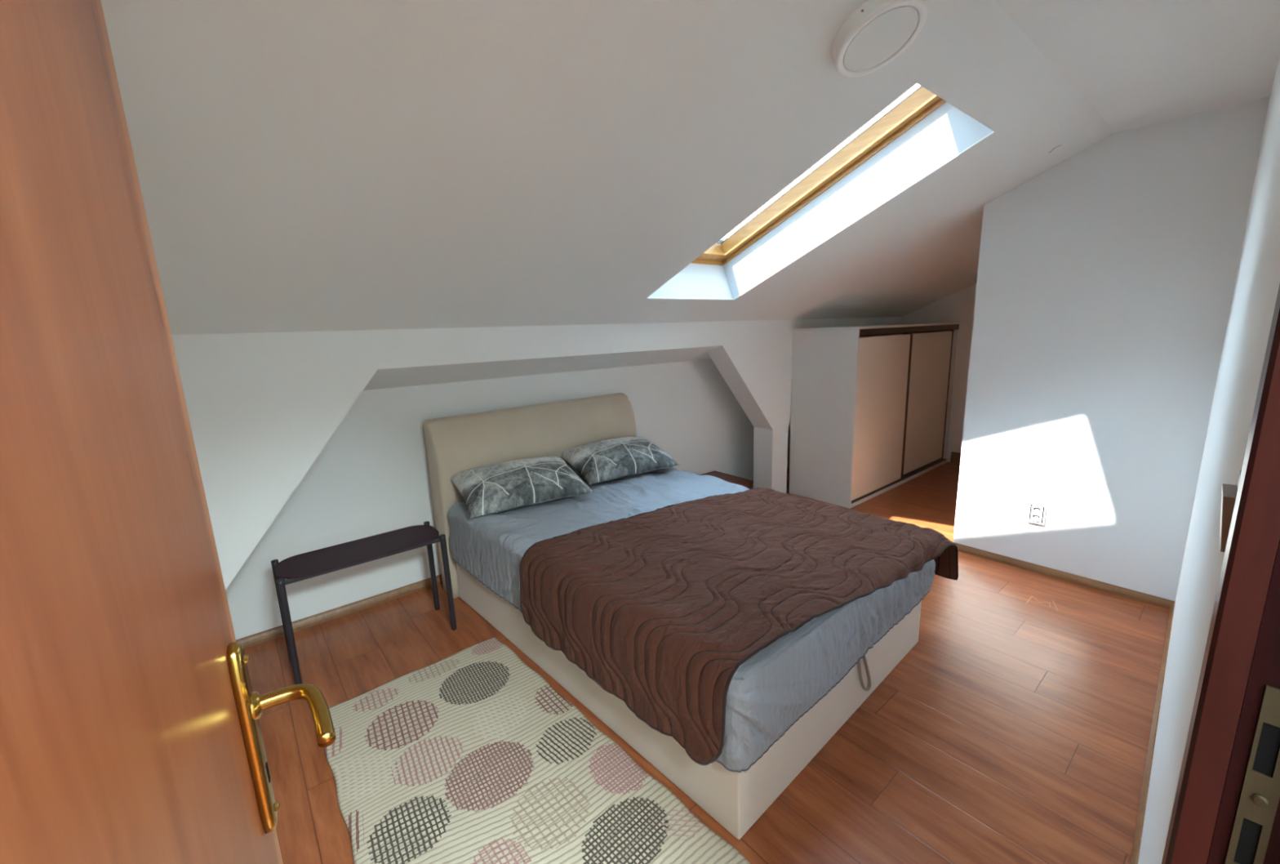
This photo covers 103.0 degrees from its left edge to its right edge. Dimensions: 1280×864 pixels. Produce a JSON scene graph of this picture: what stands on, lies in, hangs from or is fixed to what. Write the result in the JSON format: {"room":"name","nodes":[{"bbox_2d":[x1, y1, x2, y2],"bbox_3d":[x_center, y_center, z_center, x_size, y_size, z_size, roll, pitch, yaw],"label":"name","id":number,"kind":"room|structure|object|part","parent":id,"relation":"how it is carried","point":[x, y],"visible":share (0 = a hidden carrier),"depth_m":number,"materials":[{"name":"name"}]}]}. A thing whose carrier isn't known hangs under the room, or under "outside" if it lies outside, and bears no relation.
{"room":"bedroom","nodes":[
{"label":"bedroom","id":0,"kind":"room"},
{"bbox_2d":[225,359,791,639],"bbox_3d":[0.020,0.022,4.210,6.735,1.360,0.100,-11,14,-38],"label":"wall","id":1,"kind":"structure","parent":0,"point":[371,477],"depth_m":3.01,"materials":[{"name":"white paint"}]},
{"bbox_2d":[235,573,442,648],"bbox_3d":[-1.863,1.048,2.738,1.700,0.055,0.016,-11,14,-38],"label":"baseboard","id":2,"kind":"structure","parent":1,"relation":"attached to","point":[259,637],"depth_m":2.87,"materials":[{"name":"brown wood"}]},
{"bbox_2d":[171,316,902,589],"bbox_3d":[0.294,-0.025,3.856,6.735,1.571,0.205,-11,14,-38],"label":"wall","id":3,"kind":"structure","parent":0,"point":[262,407],"depth_m":2.29,"materials":[{"name":"white paint"}]},
{"bbox_2d":[363,352,711,390],"bbox_3d":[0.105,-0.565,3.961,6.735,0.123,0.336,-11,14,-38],"label":"niche","id":4,"kind":"object","parent":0,"point":[420,380],"visible":0.33,"depth_m":3.23,"materials":[{"name":"white paint"}]},
{"bbox_2d":[101,0,1279,334],"bbox_3d":[1.776,-0.947,1.781,6.935,0.947,4.602,-11,14,-38],"label":"ceiling","id":5,"kind":"structure","parent":0,"point":[301,165],"depth_m":1.61,"materials":[{"name":"paint"}]},
{"bbox_2d":[648,101,993,298],"bbox_3d":[0.751,-1.159,2.595,0.874,0.873,1.640,-11,14,-38],"label":"skylight recess","id":6,"kind":"structure","parent":5,"relation":"attached to","point":[947,131],"depth_m":2.77,"materials":[{"name":"paint"}]},
{"bbox_2d":[691,83,946,265],"bbox_3d":[0.662,-1.400,2.623,0.904,0.890,1.670,-11,14,-38],"label":"window","id":7,"kind":"structure","parent":6,"relation":"attached to","point":[917,102],"depth_m":2.75,"materials":[{"name":"brown wood"}]},
{"bbox_2d":[831,0,928,78],"bbox_3d":[0.667,-1.114,1.428,0.247,0.134,0.239,-11,14,-38],"label":"ceiling lamp","id":8,"kind":"object","parent":5,"relation":"attached to","point":[877,32],"visible":1,"depth_m":1.40,"materials":[{"name":"white plastic"}]},
{"bbox_2d":[843,5,918,71],"bbox_3d":[0.671,-1.098,1.427,0.200,0.084,0.187,-11,14,-38],"label":"diffuser","id":9,"kind":"object","parent":8,"relation":"attached to","point":[890,30],"depth_m":1.42,"materials":[{"name":"white plastic"}]},
{"bbox_2d":[243,462,1169,863],"bbox_3d":[1.661,1.058,2.413,7.135,0.080,5.191,-11,14,-38],"label":"floor","id":10,"kind":"structure","parent":0,"point":[1015,728],"depth_m":1.96,"materials":[{"name":"brown wood"}]},
{"bbox_2d":[271,520,456,684],"bbox_3d":[-1.353,0.826,2.551,0.722,0.530,0.295,-11,14,-38],"label":"side table","id":11,"kind":"object","parent":10,"relation":"on","point":[301,566],"visible":0.95,"depth_m":2.46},
{"bbox_3d":[-1.702,0.861,2.437,0.030,0.530,0.034,-11,14,-38],"label":"leg","id":12,"kind":"part","parent":11,"relation":"part of","materials":[{"name":"black metal"}]},
{"bbox_3d":[-1.536,0.895,2.238,0.030,0.530,0.034,-11,14,-38],"label":"leg","id":13,"kind":"part","parent":11,"relation":"part of","materials":[{"name":"black metal"}]},
{"bbox_3d":[-1.361,0.588,2.503,0.686,0.019,0.252,-11,14,-38],"label":"frame","id":14,"kind":"part","parent":11,"relation":"part of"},
{"bbox_3d":[-1.169,0.756,2.864,0.030,0.530,0.034,-11,14,-38],"label":"leg","id":15,"kind":"part","parent":11,"relation":"part of","materials":[{"name":"black metal"}]},
{"bbox_3d":[-1.003,0.790,2.665,0.030,0.530,0.034,-11,14,-38],"label":"leg","id":16,"kind":"part","parent":11,"relation":"part of","materials":[{"name":"black metal"}]},
{"bbox_2d":[324,636,750,863],"bbox_3d":[-0.510,1.213,1.772,0.917,0.014,1.636,-11,14,-38],"label":"rug","id":17,"kind":"object","parent":10,"relation":"on","point":[470,755],"visible":0.99,"depth_m":1.76,"materials":[{"name":"beige fabric"}]},
{"bbox_2d":[422,392,921,839],"bbox_3d":[0.066,0.471,2.713,1.497,1.064,2.256,-12,15,-41],"label":"bed","id":18,"kind":"object","parent":10,"relation":"on","point":[455,444],"visible":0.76,"depth_m":2.31,"materials":[{"name":"beige fabric"}]},
{"bbox_3d":[-0.630,0.344,3.470,1.497,1.064,0.184,-12,15,-41],"label":"headboard","id":19,"kind":"part","parent":18,"relation":"part of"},
{"bbox_3d":[0.139,0.632,2.666,1.435,0.289,2.031,-12,15,-41],"label":"mattress","id":20,"kind":"object","parent":18,"relation":"on","visible":0},
{"bbox_2d":[447,466,935,773],"bbox_3d":[0.145,0.575,2.656,1.528,0.355,2.112,-12,15,-41],"label":"fitted sheet","id":21,"kind":"object","parent":20,"relation":"on","point":[770,691],"visible":0.36,"depth_m":2.11,"materials":[{"name":"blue fabric"}]},
{"bbox_2d":[450,455,593,518],"bbox_3d":[-0.686,0.280,2.931,0.700,0.200,0.456,-9,13,-31],"label":"pillow","id":22,"kind":"object","parent":21,"relation":"on","point":[485,490],"visible":1,"depth_m":2.81,"materials":[{"name":"grey fabric"}]},
{"bbox_2d":[560,436,679,484],"bbox_3d":[-0.146,0.162,3.455,0.700,0.201,0.456,-10,14,-33],"label":"pillow","id":23,"kind":"object","parent":21,"relation":"on","point":[611,459],"visible":0.99,"depth_m":3.33,"materials":[{"name":"grey fabric"}]},
{"bbox_2d":[519,487,958,765],"bbox_3d":[0.471,0.632,2.298,1.601,0.369,1.253,-12,15,-41],"label":"quilt","id":24,"kind":"object","parent":21,"relation":"on","point":[661,608],"visible":0.99,"depth_m":1.93,"materials":[{"name":"brown fabric"}]},
{"bbox_2d":[700,470,750,488],"bbox_3d":[0.677,0.525,4.487,0.400,0.220,0.418,-11,14,-38],"label":"side table","id":25,"kind":"object","parent":10,"relation":"on","point":[744,482],"visible":0.22,"depth_m":4.48,"materials":[{"name":"brown wood"}]},
{"bbox_2d":[788,322,959,508],"bbox_3d":[2.342,-0.284,4.988,2.071,1.492,0.596,-11,14,-38],"label":"wardrobe","id":26,"kind":"object","parent":10,"relation":"on","point":[871,404],"visible":1,"depth_m":4.45,"materials":[{"name":"white wood"}]},
{"bbox_3d":[1.551,-0.120,4.356,0.018,1.473,0.596,-11,14,-38],"label":"panel","id":27,"kind":"part","parent":26,"relation":"part of","materials":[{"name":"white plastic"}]},
{"bbox_3d":[2.156,-0.327,5.211,2.033,1.442,0.007,-11,14,-38],"label":"panel","id":28,"kind":"part","parent":26,"relation":"part of","materials":[{"name":"white wood"}]},
{"bbox_3d":[2.317,-1.006,4.844,2.071,0.018,0.596,-11,14,-38],"label":"panel","id":29,"kind":"part","parent":26,"relation":"part of","materials":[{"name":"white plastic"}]},
{"bbox_3d":[2.125,0.520,4.587,0.940,0.012,0.028,-11,14,-38],"label":"rail","id":30,"kind":"part","parent":26,"relation":"part of","materials":[{"name":"brown metal"}]},
{"bbox_3d":[2.110,-0.152,4.460,0.964,1.357,0.016,-11,14,-38],"label":"door","id":31,"kind":"part","parent":26,"relation":"part of","materials":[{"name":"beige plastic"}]},
{"bbox_3d":[2.372,0.433,5.126,2.034,0.032,0.578,-11,14,-38],"label":"panel","id":32,"kind":"part","parent":26,"relation":"part of","materials":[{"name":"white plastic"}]},
{"bbox_3d":[2.870,0.366,5.229,1.043,0.012,0.028,-11,14,-38],"label":"rail","id":33,"kind":"part","parent":26,"relation":"part of","materials":[{"name":"brown metal"}]},
{"bbox_3d":[2.855,-0.307,5.102,1.067,1.357,0.016,-11,14,-38],"label":"door","id":34,"kind":"part","parent":26,"relation":"part of","materials":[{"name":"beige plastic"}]},
{"bbox_3d":[3.128,-0.431,5.632,0.018,1.473,0.576,-11,14,-38],"label":"panel","id":35,"kind":"part","parent":26,"relation":"part of","materials":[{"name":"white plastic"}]},
{"bbox_2d":[901,283,976,462],"bbox_3d":[4.284,-0.765,4.224,0.100,2.600,5.091,-11,14,-38],"label":"wall","id":36,"kind":"structure","parent":0,"point":[959,306],"depth_m":5.35,"materials":[{"name":"white paint"}]},
{"bbox_2d":[950,451,960,463],"bbox_3d":[3.639,0.328,5.203,0.016,0.120,0.844,-11,14,-38],"label":"baseboard","id":37,"kind":"structure","parent":36,"relation":"attached to","point":[955,458],"depth_m":5.48,"materials":[{"name":"brown wood"}]},
{"bbox_2d":[952,96,1269,600],"bbox_3d":[2.508,-0.331,2.808,0.120,2.428,1.196,-11,14,-38],"label":"wall","id":38,"kind":"structure","parent":0,"point":[1106,277],"depth_m":2.72,"materials":[{"name":"white paint"}]},
{"bbox_2d":[1026,502,1046,524],"bbox_3d":[2.380,0.491,3.057,0.017,0.120,0.082,-11,14,-38],"label":"power socket","id":39,"kind":"object","parent":38,"relation":"attached to","point":[1037,512],"visible":1,"depth_m":3.05,"materials":[{"name":"white plastic"}]},
{"bbox_2d":[1031,513,1040,520],"bbox_3d":[2.377,0.514,3.058,0.003,0.044,0.044,-11,14,-38],"label":"outlet","id":40,"kind":"object","parent":39,"relation":"attached to","point":[1034,517],"depth_m":3.06,"materials":[{"name":"white plastic"}]},
{"bbox_2d":[1031,506,1041,514],"bbox_3d":[2.375,0.469,3.049,0.003,0.044,0.044,-11,14,-38],"label":"outlet","id":41,"kind":"object","parent":39,"relation":"attached to","point":[1035,510],"depth_m":3.05,"materials":[{"name":"white plastic"}]},
{"bbox_3d":[2.380,0.491,3.057,0.008,0.093,0.053,-11,14,-38],"label":"insert plate","id":42,"kind":"part","parent":39,"relation":"part of","materials":[{"name":"white plastic"}]},
{"bbox_2d":[953,542,1175,608],"bbox_3d":[2.451,0.838,3.054,0.016,0.045,1.051,-11,14,-38],"label":"baseboard","id":43,"kind":"structure","parent":38,"relation":"attached to","point":[1131,593],"depth_m":2.97,"materials":[{"name":"brown wood"}]},
{"bbox_2d":[1137,56,1279,863],"bbox_3d":[1.186,0.085,0.938,4.469,2.438,0.160,-12,15,-41],"label":"wall","id":44,"kind":"structure","parent":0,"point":[1257,281],"depth_m":0.99,"materials":[{"name":"white paint"}]},
{"bbox_2d":[1129,601,1174,863],"bbox_3d":[1.669,1.140,1.678,2.994,0.045,0.014,-12,15,-41],"label":"baseboard","id":45,"kind":"structure","parent":44,"relation":"attached to","point":[1144,795],"depth_m":1.76,"materials":[{"name":"brown wood"}]},
{"bbox_2d":[1161,284,1279,863],"bbox_3d":[0.269,0.441,0.156,0.846,2.110,0.180,-12,15,-41],"label":"door frame","id":46,"kind":"structure","parent":44,"relation":"attached to","point":[1226,808],"depth_m":0.41,"materials":[{"name":"brown wood"}]},
{"bbox_2d":[0,0,335,863],"bbox_3d":[-0.216,0.467,0.297,0.118,2.022,0.705,-9,13,-31],"label":"door","id":47,"kind":"structure","parent":46,"relation":"attached to","point":[131,711],"depth_m":0.29,"materials":[{"name":"brown wood"}]},
{"bbox_3d":[-0.397,0.316,0.524,0.010,0.217,0.034,-9,13,-31],"label":"handle plate","id":48,"kind":"part","parent":47,"relation":"part of","materials":[{"name":"gold metal"}]},
{"bbox_3d":[-0.343,0.283,0.519,0.113,0.028,0.047,2,12,19],"label":"lever","id":49,"kind":"part","parent":47,"relation":"part of","materials":[{"name":"gold metal"}]},
{"bbox_3d":[0.503,0.306,0.415,0.002,0.215,0.018,-12,15,-41],"label":"strike plate","id":50,"kind":"part","parent":46,"relation":"part of","materials":[{"name":"gold metal"}]},
{"bbox_2d":[1220,469,1241,551],"bbox_3d":[0.554,0.081,0.478,0.080,0.080,0.016,-12,15,-41],"label":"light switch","id":51,"kind":"object","parent":44,"relation":"attached to","point":[1229,491],"visible":0.2,"depth_m":0.46,"materials":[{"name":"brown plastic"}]}
]}

